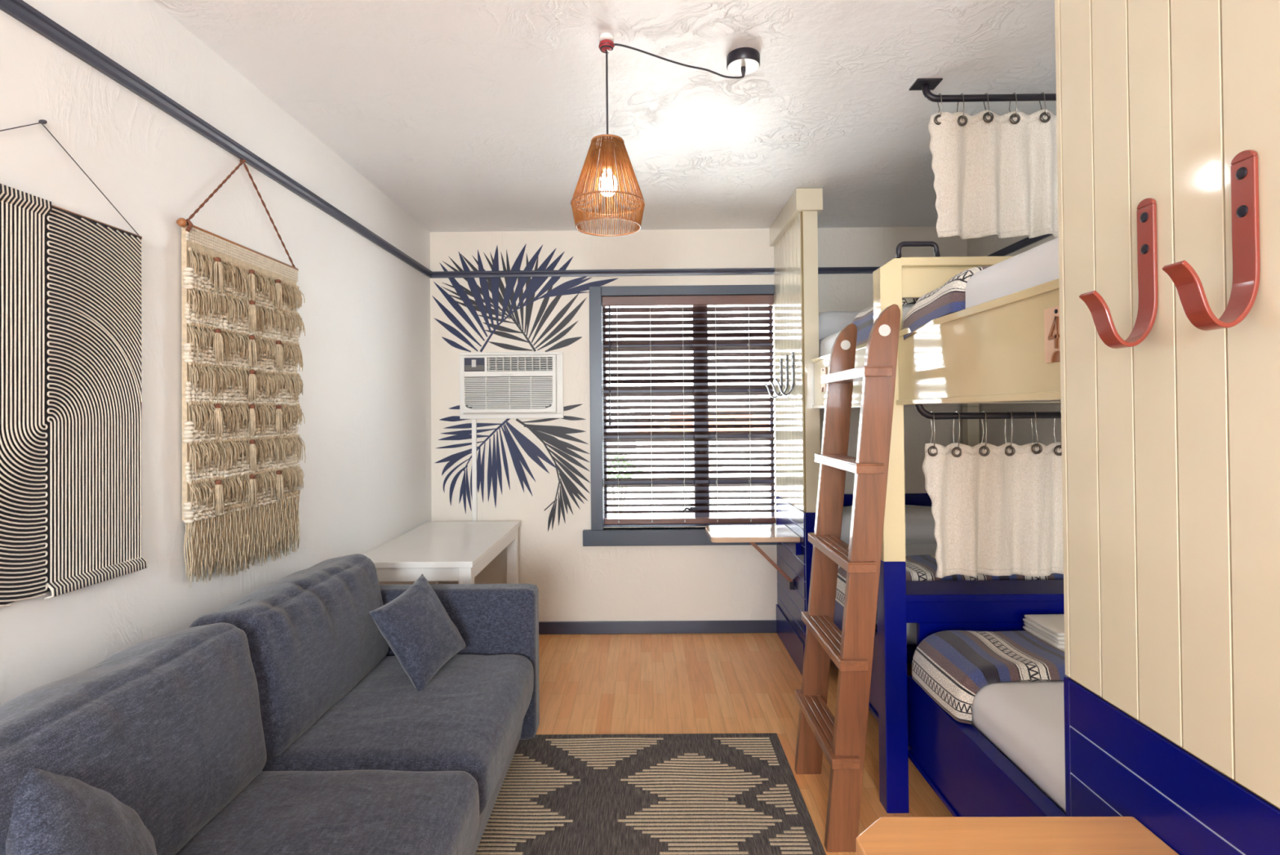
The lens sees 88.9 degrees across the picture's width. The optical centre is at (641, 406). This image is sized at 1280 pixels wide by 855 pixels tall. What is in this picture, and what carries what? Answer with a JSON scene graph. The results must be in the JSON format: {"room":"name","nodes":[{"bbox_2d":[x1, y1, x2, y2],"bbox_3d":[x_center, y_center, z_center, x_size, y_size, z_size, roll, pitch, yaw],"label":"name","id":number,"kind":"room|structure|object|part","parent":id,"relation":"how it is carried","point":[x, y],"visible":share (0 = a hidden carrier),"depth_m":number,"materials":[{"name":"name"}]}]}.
{"room":"dormitory","nodes":[
{"label":"dormitory","id":0,"kind":"room"},
{"bbox_2d":[0,0,431,704],"bbox_3d":[-1.454,0.133,0.392,0.187,2.669,8.206,-1,-1,0],"label":"wall","id":1,"kind":"structure","parent":0,"point":[365,402],"depth_m":1.98,"materials":[{"name":"paint"}]},
{"bbox_3d":[-1.416,-0.581,1.538,0.019,0.197,0.591,-1,-1,0],"label":"hanging cord","id":2,"kind":"part","parent":1,"relation":"part of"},
{"bbox_2d":[0,0,432,277],"bbox_3d":[-1.424,-0.916,0.367,0.026,0.041,7.896,-1,-1,0],"label":"trim","id":3,"kind":"structure","parent":1,"relation":"attached to","point":[20,11],"depth_m":1.94,"materials":[{"name":"wood"}]},
{"bbox_3d":[-1.406,-0.705,2.317,0.035,0.343,0.635,-1,-1,-1],"label":"twisted cord","id":4,"kind":"part","parent":1,"relation":"part of","materials":[{"name":"brown fabric"}]},
{"bbox_2d":[152,0,1056,231],"bbox_3d":[0.340,-1.293,0.393,3.801,0.150,8.206,-1,-1,0],"label":"ceiling","id":5,"kind":"structure","parent":0,"point":[467,115],"depth_m":2.46,"materials":[{"name":"paint"}]},
{"bbox_2d":[570,32,759,236],"bbox_3d":[0.091,-0.889,2.135,0.649,0.619,0.241,0,-1,-7],"label":"pendant lamp","id":6,"kind":"object","parent":5,"relation":"hanging from","point":[743,61],"visible":1,"depth_m":2.08,"materials":[{"name":"brown wicker"}]},
{"bbox_2d":[602,140,613,169],"bbox_3d":[-0.111,-0.811,2.109,0.038,0.095,0.038,-1,-1,0],"label":"socket","id":7,"kind":"object","parent":6,"relation":"attached to","point":[606,140],"depth_m":2.09,"materials":[{"name":"orange metal"}]},
{"bbox_3d":[-0.110,-0.718,2.108,0.238,0.276,0.238,-1,-1,0],"label":"lamp shade","id":8,"kind":"part","parent":6,"relation":"part of","materials":[{"name":"wicker"}]},
{"bbox_3d":[-0.110,-0.724,2.108,0.062,0.088,0.062,-1,-1,0],"label":"bulb","id":9,"kind":"part","parent":6,"relation":"part of","materials":[{"name":"white glass"}]},
{"bbox_3d":[0.108,-1.006,2.161,0.504,0.352,0.052,0,-1,-13],"label":"cord","id":10,"kind":"part","parent":6,"relation":"part of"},
{"bbox_3d":[0.347,-1.162,2.234,0.107,0.001,0.107,-1,-1,0],"label":"canopy plate","id":11,"kind":"part","parent":6,"relation":"part of","materials":[{"name":"silver metal"}]},
{"bbox_2d":[908,78,1056,102],"bbox_3d":[1.574,-1.173,2.430,1.125,0.073,0.078,-1,-1,0],"label":"curtain rod","id":12,"kind":"object","parent":5,"relation":"attached to","point":[926,85],"visible":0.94,"depth_m":2.41,"materials":[{"name":"black metal"}]},
{"bbox_3d":[1.591,-1.171,2.425,1.090,0.069,0.035,-1,-1,0],"label":"rod","id":13,"kind":"part","parent":12,"relation":"part of","materials":[{"name":"black metal"}]},
{"bbox_2d":[928,92,1057,239],"bbox_3d":[1.402,-0.895,2.417,0.653,0.539,0.069,-1,-1,0],"label":"linen curtain","id":14,"kind":"object","parent":12,"relation":"hanging from","point":[995,174],"visible":0.7,"depth_m":2.42,"materials":[{"name":"fabric"}]},
{"bbox_2d":[430,226,966,621],"bbox_3d":[0.382,0.156,4.402,3.561,2.669,0.160,-1,-1,0],"label":"wall","id":15,"kind":"structure","parent":0,"point":[575,581],"depth_m":4.33,"materials":[{"name":"paint"}]},
{"bbox_2d":[471,418,477,521],"bbox_3d":[-1.107,0.516,4.320,0.030,0.874,0.018,-1,-1,0],"label":"cable conduit","id":16,"kind":"object","parent":15,"relation":"attached to","point":[474,497],"visible":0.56,"depth_m":4.31,"materials":[{"name":"white paint"}]},
{"bbox_2d":[459,351,564,418],"bbox_3d":[-0.863,-0.143,4.303,0.685,0.438,0.062,-1,-1,0],"label":"air conditioner","id":17,"kind":"object","parent":15,"relation":"attached to","point":[507,381],"visible":1,"depth_m":4.29,"materials":[{"name":"white plastic"}]},
{"bbox_3d":[-1.099,-0.277,4.309,0.134,0.090,0.047,-1,-1,0],"label":"control panel","id":18,"kind":"part","parent":17,"relation":"part of","materials":[{"name":"grey plastic"}]},
{"bbox_2d":[464,376,552,408],"bbox_3d":[-0.874,-0.093,4.304,0.579,0.212,0.051,-1,-1,0],"label":"grille","id":19,"kind":"object","parent":17,"relation":"attached to","point":[480,392],"depth_m":4.28,"materials":[{"name":"white plastic"}]},
{"bbox_2d":[431,243,617,531],"bbox_3d":[-0.770,-0.129,4.331,1.242,1.913,0.002,-1,-1,0],"label":"mural","id":20,"kind":"object","parent":15,"relation":"attached to","point":[532,285],"visible":1,"depth_m":4.33},
{"bbox_2d":[430,267,774,278],"bbox_3d":[-0.256,-0.887,4.324,2.305,0.041,0.026,-1,-1,0],"label":"trim","id":21,"kind":"structure","parent":15,"relation":"attached to","point":[738,271],"depth_m":4.32,"materials":[{"name":"wood"}]},
{"bbox_2d":[538,619,776,634],"bbox_3d":[-0.245,1.454,4.306,2.285,0.081,0.016,-1,-1,0],"label":"baseboard","id":22,"kind":"structure","parent":15,"relation":"attached to","point":[748,625],"depth_m":4.30,"materials":[{"name":"wood"}]},
{"bbox_2d":[582,284,777,546],"bbox_3d":[0.246,0.053,4.364,1.279,1.709,0.170,-1,-1,0],"label":"window","id":23,"kind":"structure","parent":15,"relation":"in","point":[597,535],"depth_m":4.31,"materials":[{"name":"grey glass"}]},
{"bbox_3d":[0.253,0.849,4.331,1.279,0.118,0.120,-1,-1,0],"label":"sill","id":24,"kind":"part","parent":23,"relation":"part of","materials":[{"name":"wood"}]},
{"bbox_2d":[602,294,775,524],"bbox_3d":[0.311,0.018,4.344,1.138,1.512,0.067,-1,-1,0],"label":"blind","id":25,"kind":"object","parent":23,"relation":"attached to","point":[733,302],"visible":1,"depth_m":4.35,"materials":[{"name":"brown wood"}]},
{"bbox_3d":[-0.256,0.036,4.332,0.004,1.394,0.004,-1,-1,0],"label":"lift cord","id":26,"kind":"part","parent":25,"relation":"part of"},
{"bbox_3d":[-0.159,0.046,4.352,0.008,1.443,0.058,-1,-1,0],"label":"ladder cord","id":27,"kind":"part","parent":25,"relation":"part of","materials":[{"name":"white fabric"}]},
{"bbox_3d":[0.062,0.044,4.350,0.008,1.443,0.058,-1,-1,0],"label":"ladder cord","id":28,"kind":"part","parent":25,"relation":"part of","materials":[{"name":"fabric"}]},
{"bbox_3d":[0.278,0.042,4.349,0.008,1.443,0.058,-1,-1,0],"label":"ladder cord","id":29,"kind":"part","parent":25,"relation":"part of","materials":[{"name":"white fabric"}]},
{"bbox_3d":[0.318,0.756,4.343,1.134,0.036,0.048,-1,-1,0],"label":"rail","id":30,"kind":"part","parent":25,"relation":"part of","materials":[{"name":"brown wood"}]},
{"bbox_3d":[0.494,0.040,4.347,0.008,1.443,0.058,-1,-1,0],"label":"ladder cord","id":31,"kind":"part","parent":25,"relation":"part of","materials":[{"name":"fabric"}]},
{"bbox_3d":[0.714,0.038,4.346,0.008,1.443,0.058,-1,-1,0],"label":"ladder cord","id":32,"kind":"part","parent":25,"relation":"part of","materials":[{"name":"white fabric"}]},
{"bbox_2d":[817,266,879,274],"bbox_3d":[1.562,-0.904,4.311,1.180,0.041,0.026,-1,-1,0],"label":"trim","id":33,"kind":"structure","parent":15,"relation":"attached to","point":[821,270],"depth_m":4.31,"materials":[{"name":"wood"}]},
{"bbox_2d":[535,632,953,854],"bbox_3d":[0.366,1.510,0.366,3.801,0.120,8.206,-1,-1,0],"label":"floor","id":34,"kind":"structure","parent":0,"point":[701,682],"depth_m":3.37,"materials":[{"name":"brown wood"}]},
{"bbox_2d":[0,553,539,854],"bbox_3d":[-0.913,1.028,1.849,0.949,0.897,2.009,-1,-1,0],"label":"sofa","id":35,"kind":"object","parent":34,"relation":"on","point":[282,720],"visible":0.94,"depth_m":1.74,"materials":[{"name":"fabric"}]},
{"bbox_2d":[4,766,157,854],"bbox_3d":[-1.009,0.866,1.199,0.532,0.526,0.242,-1,-1,40],"label":"throw pillow","id":36,"kind":"object","parent":35,"relation":"on","point":[53,814],"visible":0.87,"depth_m":1.15,"materials":[{"name":"fabric"}]},
{"bbox_2d":[0,622,266,854],"bbox_3d":[-1.189,0.820,1.420,0.336,0.482,0.865,-1,-1,0],"label":"cushion","id":37,"kind":"object","parent":35,"relation":"on","point":[172,725],"depth_m":1.45,"materials":[{"name":"fabric"}]},
{"bbox_2d":[188,553,388,761],"bbox_3d":[-1.181,0.827,2.275,0.339,0.481,0.866,-1,-1,0],"label":"cushion","id":38,"kind":"object","parent":35,"relation":"on","point":[314,641],"depth_m":2.08,"materials":[{"name":"fabric"}]},
{"bbox_2d":[175,768,479,854],"bbox_3d":[-0.795,1.099,1.410,0.707,0.230,0.879,-1,-1,0],"label":"seat cushion","id":39,"kind":"object","parent":35,"relation":"on","point":[275,811],"depth_m":1.60,"materials":[{"name":"fabric"}]},
{"bbox_2d":[262,653,533,815],"bbox_3d":[-0.788,1.107,2.282,0.706,0.232,0.879,-1,-1,0],"label":"seat cushion","id":40,"kind":"object","parent":35,"relation":"on","point":[468,717],"depth_m":2.07,"materials":[{"name":"fabric"}]},
{"bbox_2d":[368,573,466,690],"bbox_3d":[-0.825,0.837,2.443,0.192,0.348,0.385,-1,-1,13],"label":"throw pillow","id":41,"kind":"object","parent":35,"relation":"on","point":[415,624],"visible":1,"depth_m":2.37,"materials":[{"name":"fabric"}]},
{"bbox_3d":[-0.896,1.081,2.781,0.904,0.630,0.144,-1,-1,0],"label":"armrest","id":42,"kind":"part","parent":35,"relation":"part of","materials":[{"name":"fabric"}]},
{"bbox_2d":[362,520,519,583],"bbox_3d":[-1.091,1.116,3.652,0.602,0.760,1.160,-1,-1,0],"label":"side table","id":43,"kind":"object","parent":34,"relation":"on","point":[442,551],"visible":0.56,"depth_m":3.40,"materials":[{"name":"white paint"}]},
{"bbox_3d":[-1.347,1.139,4.191,0.062,0.730,0.062,-1,-1,0],"label":"leg","id":44,"kind":"part","parent":43,"relation":"part of","materials":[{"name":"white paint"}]},
{"bbox_3d":[-0.835,1.123,3.113,0.062,0.730,0.062,-1,-1,0],"label":"leg","id":45,"kind":"part","parent":43,"relation":"part of","materials":[{"name":"white paint"}]},
{"bbox_3d":[-0.827,1.134,4.187,0.062,0.730,0.062,-1,-1,0],"label":"leg","id":46,"kind":"part","parent":43,"relation":"part of","materials":[{"name":"white paint"}]},
{"bbox_2d":[475,733,826,854],"bbox_3d":[-0.162,1.465,1.888,1.522,0.009,2.103,-1,-1,0],"label":"area rug","id":47,"kind":"object","parent":34,"relation":"on","point":[672,793],"visible":0.79,"depth_m":2.44,"materials":[{"name":"beige fabric"}]},
{"bbox_2d":[769,187,822,675],"bbox_3d":[0.927,0.147,3.927,0.144,2.667,0.780,-1,-1,0],"label":"end panel","id":48,"kind":"object","parent":34,"relation":"on","point":[793,234],"visible":0.93,"depth_m":3.70,"materials":[{"name":"beige wood"}]},
{"bbox_2d":[705,524,801,589],"bbox_3d":[0.637,0.898,3.827,0.499,0.339,0.440,-1,-1,0],"label":"table","id":49,"kind":"object","parent":48,"relation":"attached to","point":[751,534],"visible":1,"depth_m":3.77,"materials":[{"name":"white wood"}]},
{"bbox_2d":[764,357,782,397],"bbox_3d":[0.826,-0.182,4.116,0.108,0.252,0.037,-1,-1,0],"label":"coat hook","id":50,"kind":"object","parent":48,"relation":"attached to","point":[780,358],"visible":0.87,"depth_m":4.10,"materials":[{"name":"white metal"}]},
{"bbox_2d":[768,354,787,395],"bbox_3d":[0.825,-0.190,3.946,0.108,0.252,0.037,-1,-1,0],"label":"coat hook","id":51,"kind":"object","parent":48,"relation":"attached to","point":[786,355],"visible":0.94,"depth_m":3.93,"materials":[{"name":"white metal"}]},
{"bbox_2d":[774,351,794,395],"bbox_3d":[0.824,-0.194,3.781,0.108,0.252,0.037,-1,-1,0],"label":"coat hook","id":52,"kind":"object","parent":48,"relation":"attached to","point":[792,353],"visible":1,"depth_m":3.76,"materials":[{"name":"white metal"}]},
{"bbox_3d":[0.915,-1.127,3.940,0.144,0.119,0.780,-1,-1,0],"label":"crown","id":53,"kind":"part","parent":48,"relation":"part of","materials":[{"name":"beige wood"}]},
{"bbox_2d":[794,303,900,851],"bbox_3d":[0.739,0.565,2.406,0.272,1.805,0.538,-1,-1,0],"label":"wooden ladder","id":54,"kind":"object","parent":34,"relation":"on","point":[842,738],"visible":0.99,"depth_m":2.16,"materials":[{"name":"brown wood"}]},
{"bbox_2d":[811,311,1061,722],"bbox_3d":[1.545,0.417,3.373,1.225,2.105,1.872,-1,-1,0],"label":"bunk bed","id":55,"kind":"object","parent":34,"relation":"on","point":[971,427],"visible":0.16,"depth_m":3.22,"materials":[{"name":"wood"}]},
{"bbox_2d":[821,367,826,391],"bbox_3d":[0.932,-0.139,3.347,0.010,0.122,0.088,-1,-1,0],"label":"number plate","id":56,"kind":"object","parent":55,"relation":"attached to","point":[824,371],"visible":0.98,"depth_m":3.34,"materials":[{"name":"brown wood"}]},
{"bbox_3d":[0.942,-0.131,3.006,0.034,0.268,1.118,-1,-1,0],"label":"guard rail","id":57,"kind":"part","parent":55,"relation":"part of","materials":[{"name":"beige wood"}]},
{"bbox_3d":[0.967,1.091,2.994,0.038,0.360,1.118,-1,-1,0],"label":"rail","id":58,"kind":"part","parent":55,"relation":"part of","materials":[{"name":"brown wood"}]},
{"bbox_2d":[818,303,915,356],"bbox_3d":[1.549,-0.213,3.372,1.149,0.381,1.807,-1,-1,0],"label":"mattress","id":59,"kind":"object","parent":55,"relation":"on","point":[825,344],"visible":0.02,"depth_m":3.41,"materials":[{"name":"white fabric"}]},
{"bbox_2d":[818,311,861,339],"bbox_3d":[1.476,-0.472,4.015,0.951,0.228,0.429,-1,-1,0],"label":"bed pillow","id":60,"kind":"object","parent":59,"relation":"on","point":[830,322],"visible":0.06,"depth_m":3.82,"materials":[{"name":"white fabric"}]},
{"bbox_2d":[852,297,919,346],"bbox_3d":[1.455,-0.364,2.719,1.081,0.196,0.450,-1,-1,0],"label":"striped blanket","id":61,"kind":"object","parent":59,"relation":"on","point":[864,320],"visible":0.05,"depth_m":2.71,"materials":[{"name":"fabric"}]},
{"bbox_2d":[838,543,937,644],"bbox_3d":[1.533,0.895,3.451,1.082,0.194,1.625,-1,-1,0],"label":"mattress","id":62,"kind":"object","parent":55,"relation":"on","point":[910,548],"visible":0.04,"depth_m":3.57,"materials":[{"name":"grey fabric"}]},
{"bbox_2d":[840,504,937,543],"bbox_3d":[1.538,0.721,4.002,0.765,0.232,0.406,-1,-1,0],"label":"bed pillow","id":63,"kind":"object","parent":62,"relation":"on","point":[920,523],"visible":0.17,"depth_m":3.82,"materials":[{"name":"white fabric"}]},
{"bbox_2d":[835,554,1063,606],"bbox_3d":[1.438,0.807,2.843,1.138,0.266,0.393,-1,-1,0],"label":"striped blanket","id":64,"kind":"object","parent":62,"relation":"on","point":[921,566],"visible":0.14,"depth_m":2.68,"materials":[{"name":"fabric"}]},
{"bbox_3d":[1.580,0.999,4.289,1.178,0.858,0.028,-1,-1,0],"label":"headboard","id":65,"kind":"part","parent":55,"relation":"part of","materials":[{"name":"wood"}]},
{"bbox_3d":[2.118,0.734,4.186,0.073,1.476,0.075,-1,-1,0],"label":"corner post","id":66,"kind":"part","parent":55,"relation":"part of","materials":[{"name":"beige wood"}]},
{"bbox_2d":[872,240,1066,816],"bbox_3d":[1.507,0.413,1.533,1.276,2.076,2.155,-1,-1,0],"label":"bunk bed","id":67,"kind":"object","parent":34,"relation":"on","point":[992,351],"visible":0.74,"depth_m":2.28,"materials":[{"name":"beige wood"}]},
{"bbox_3d":[0.915,0.463,2.402,0.080,2.006,0.078,-1,-1,0],"label":"post","id":68,"kind":"part","parent":67,"relation":"part of","materials":[{"name":"beige wood"}]},
{"bbox_3d":[1.022,-0.577,2.414,0.163,0.070,0.019,-1,-1,0],"label":"grab handle","id":69,"kind":"part","parent":67,"relation":"part of","materials":[{"name":"black metal"}]},
{"bbox_3d":[1.545,-0.465,2.413,1.196,0.113,0.018,-1,-1,0],"label":"head panel","id":70,"kind":"part","parent":67,"relation":"part of","materials":[{"name":"beige wood"}]},
{"bbox_3d":[0.931,-0.149,1.417,0.034,0.266,1.904,-1,-1,0],"label":"guard rail","id":71,"kind":"part","parent":67,"relation":"part of","materials":[{"name":"beige wood"}]},
{"bbox_3d":[0.991,1.123,1.427,0.058,0.291,1.950,-1,-1,0],"label":"rail","id":72,"kind":"part","parent":67,"relation":"part of","materials":[{"name":"blue wood"}]},
{"bbox_2d":[916,237,1058,308],"bbox_3d":[1.530,-0.232,1.407,1.159,0.376,1.875,-1,-1,0],"label":"mattress","id":73,"kind":"object","parent":67,"relation":"on","point":[1037,265],"visible":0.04,"depth_m":1.67,"materials":[{"name":"white fabric"}]},
{"bbox_2d":[902,266,990,339],"bbox_3d":[1.452,-0.335,2.128,1.079,0.196,0.410,-1,-1,0],"label":"striped blanket","id":74,"kind":"object","parent":73,"relation":"on","point":[950,298],"visible":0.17,"depth_m":2.02,"materials":[{"name":"fabric"}]},
{"bbox_2d":[915,404,1061,419],"bbox_3d":[1.575,0.001,2.399,1.144,0.082,0.025,-1,-1,0],"label":"curtain rod","id":75,"kind":"object","parent":67,"relation":"attached to","point":[1015,415],"visible":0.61,"depth_m":2.39,"materials":[{"name":"black metal"}]},
{"bbox_2d":[922,409,1063,577],"bbox_3d":[1.390,0.316,2.393,0.703,0.606,0.073,-1,-1,0],"label":"linen curtain","id":76,"kind":"object","parent":75,"relation":"hanging from","point":[996,510],"visible":0.77,"depth_m":2.39,"materials":[{"name":"fabric"}]},
{"bbox_2d":[972,681,1066,813],"bbox_3d":[1.570,0.929,1.435,1.101,0.180,1.915,-1,-1,0],"label":"mattress","id":77,"kind":"object","parent":67,"relation":"on","point":[1024,720],"visible":0.1,"depth_m":1.82,"materials":[{"name":"white fabric"}]},
{"bbox_2d":[911,630,1069,724],"bbox_3d":[1.488,0.887,2.202,1.030,0.178,0.382,-1,-1,0],"label":"striped blanket","id":78,"kind":"object","parent":77,"relation":"on","point":[951,667],"visible":0.44,"depth_m":2.13,"materials":[{"name":"fabric"}]},
{"bbox_2d":[1022,613,1064,648],"bbox_3d":[1.605,0.779,2.279,0.436,0.058,0.212,-1,-1,0],"label":"folded towel","id":79,"kind":"object","parent":78,"relation":"on","point":[1050,628],"visible":0.31,"depth_m":2.28,"materials":[{"name":"white fabric"}]},
{"bbox_2d":[1044,305,1060,363],"bbox_3d":[0.918,-0.161,1.442,0.010,0.122,0.088,-1,-1,0],"label":"number plate","id":80,"kind":"object","parent":67,"relation":"attached to","point":[1051,315],"visible":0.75,"depth_m":1.46,"materials":[{"name":"brown wood"}]},
{"bbox_2d":[1054,0,1279,854],"bbox_3d":[0.889,0.117,0.894,0.061,2.667,0.902,-1,-1,0],"label":"end panel","id":81,"kind":"object","parent":34,"relation":"on","point":[1171,439],"visible":0.94,"depth_m":1.06,"materials":[{"name":"beige wood"}]},
{"bbox_2d":[855,816,1179,854],"bbox_3d":[0.615,0.880,0.931,0.510,0.324,0.439,-1,-1,0],"label":"table","id":82,"kind":"object","parent":81,"relation":"attached to","point":[887,835],"visible":1,"depth_m":1.09,"materials":[{"name":"brown wood"}]},
{"bbox_2d":[1079,198,1158,348],"bbox_3d":[0.805,-0.226,1.105,0.108,0.252,0.037,-1,-1,0],"label":"coat hook","id":83,"kind":"object","parent":81,"relation":"attached to","point":[1146,212],"visible":1,"depth_m":1.10,"materials":[{"name":"red paint"}]},
{"bbox_2d":[1161,149,1260,330],"bbox_3d":[0.803,-0.236,0.924,0.108,0.252,0.037,-1,-1,0],"label":"coat hook","id":84,"kind":"object","parent":81,"relation":"attached to","point":[1244,167],"visible":1,"depth_m":0.92,"materials":[{"name":"red paint"}]},
{"bbox_2d":[966,234,1061,446],"bbox_3d":[2.194,0.099,0.366,0.120,2.669,8.206,-1,-1,0],"label":"wall","id":85,"kind":"structure","parent":0,"point":[1022,434],"depth_m":3.80,"materials":[{"name":"paint"}]},
{"bbox_2d":[986,234,1052,256],"bbox_3d":[2.127,-0.926,2.642,0.026,0.041,3.296,-1,-1,0],"label":"trim","id":86,"kind":"structure","parent":85,"relation":"attached to","point":[1026,242],"depth_m":3.69,"materials":[{"name":"wood"}]},
{"label":"outside","id":87,"kind":"structure","parent":0,"visible":0},
{"bbox_2d":[607,499,769,517],"bbox_3d":[0.124,1.801,15.345,28.000,0.100,21.274,-1,-1,0],"label":"ground","id":88,"kind":"structure","parent":87,"point":[737,507],"depth_m":10.92,"materials":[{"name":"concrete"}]},
{"bbox_2d":[607,450,642,517],"bbox_3d":[-0.350,1.155,9.210,0.649,1.084,0.642,0,-1,-23],"label":"shrub","id":89,"kind":"object","parent":88,"relation":"on","point":[608,455],"visible":0.35,"depth_m":9.14,"materials":[{"name":"green plant"}]},
{"bbox_3d":[-0.343,1.388,9.190,0.322,0.618,0.282,-1,-1,0],"label":"stem","id":90,"kind":"part","parent":89,"relation":"part of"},
{"bbox_2d":[626,512,649,517],"bbox_3d":[-0.054,1.363,6.590,0.712,0.616,0.733,-1,-1,0],"label":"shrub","id":91,"kind":"object","parent":88,"relation":"on","point":[633,514],"visible":0.02,"depth_m":6.61,"materials":[{"name":"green plant"}]},
{"bbox_2d":[605,305,769,500],"bbox_3d":[0.077,-1.102,12.476,18.000,5.650,1.070,-1,-1,0],"label":"building","id":92,"kind":"structure","parent":88,"relation":"on","point":[766,461],"depth_m":11.99,"materials":[{"name":"paint"}]},
{"bbox_2d":[606,415,635,451],"bbox_3d":[-0.387,0.472,11.974,0.550,0.680,0.050,-1,-1,0],"label":"window blind","id":93,"kind":"object","parent":92,"relation":"attached to","point":[620,416],"depth_m":11.95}
]}

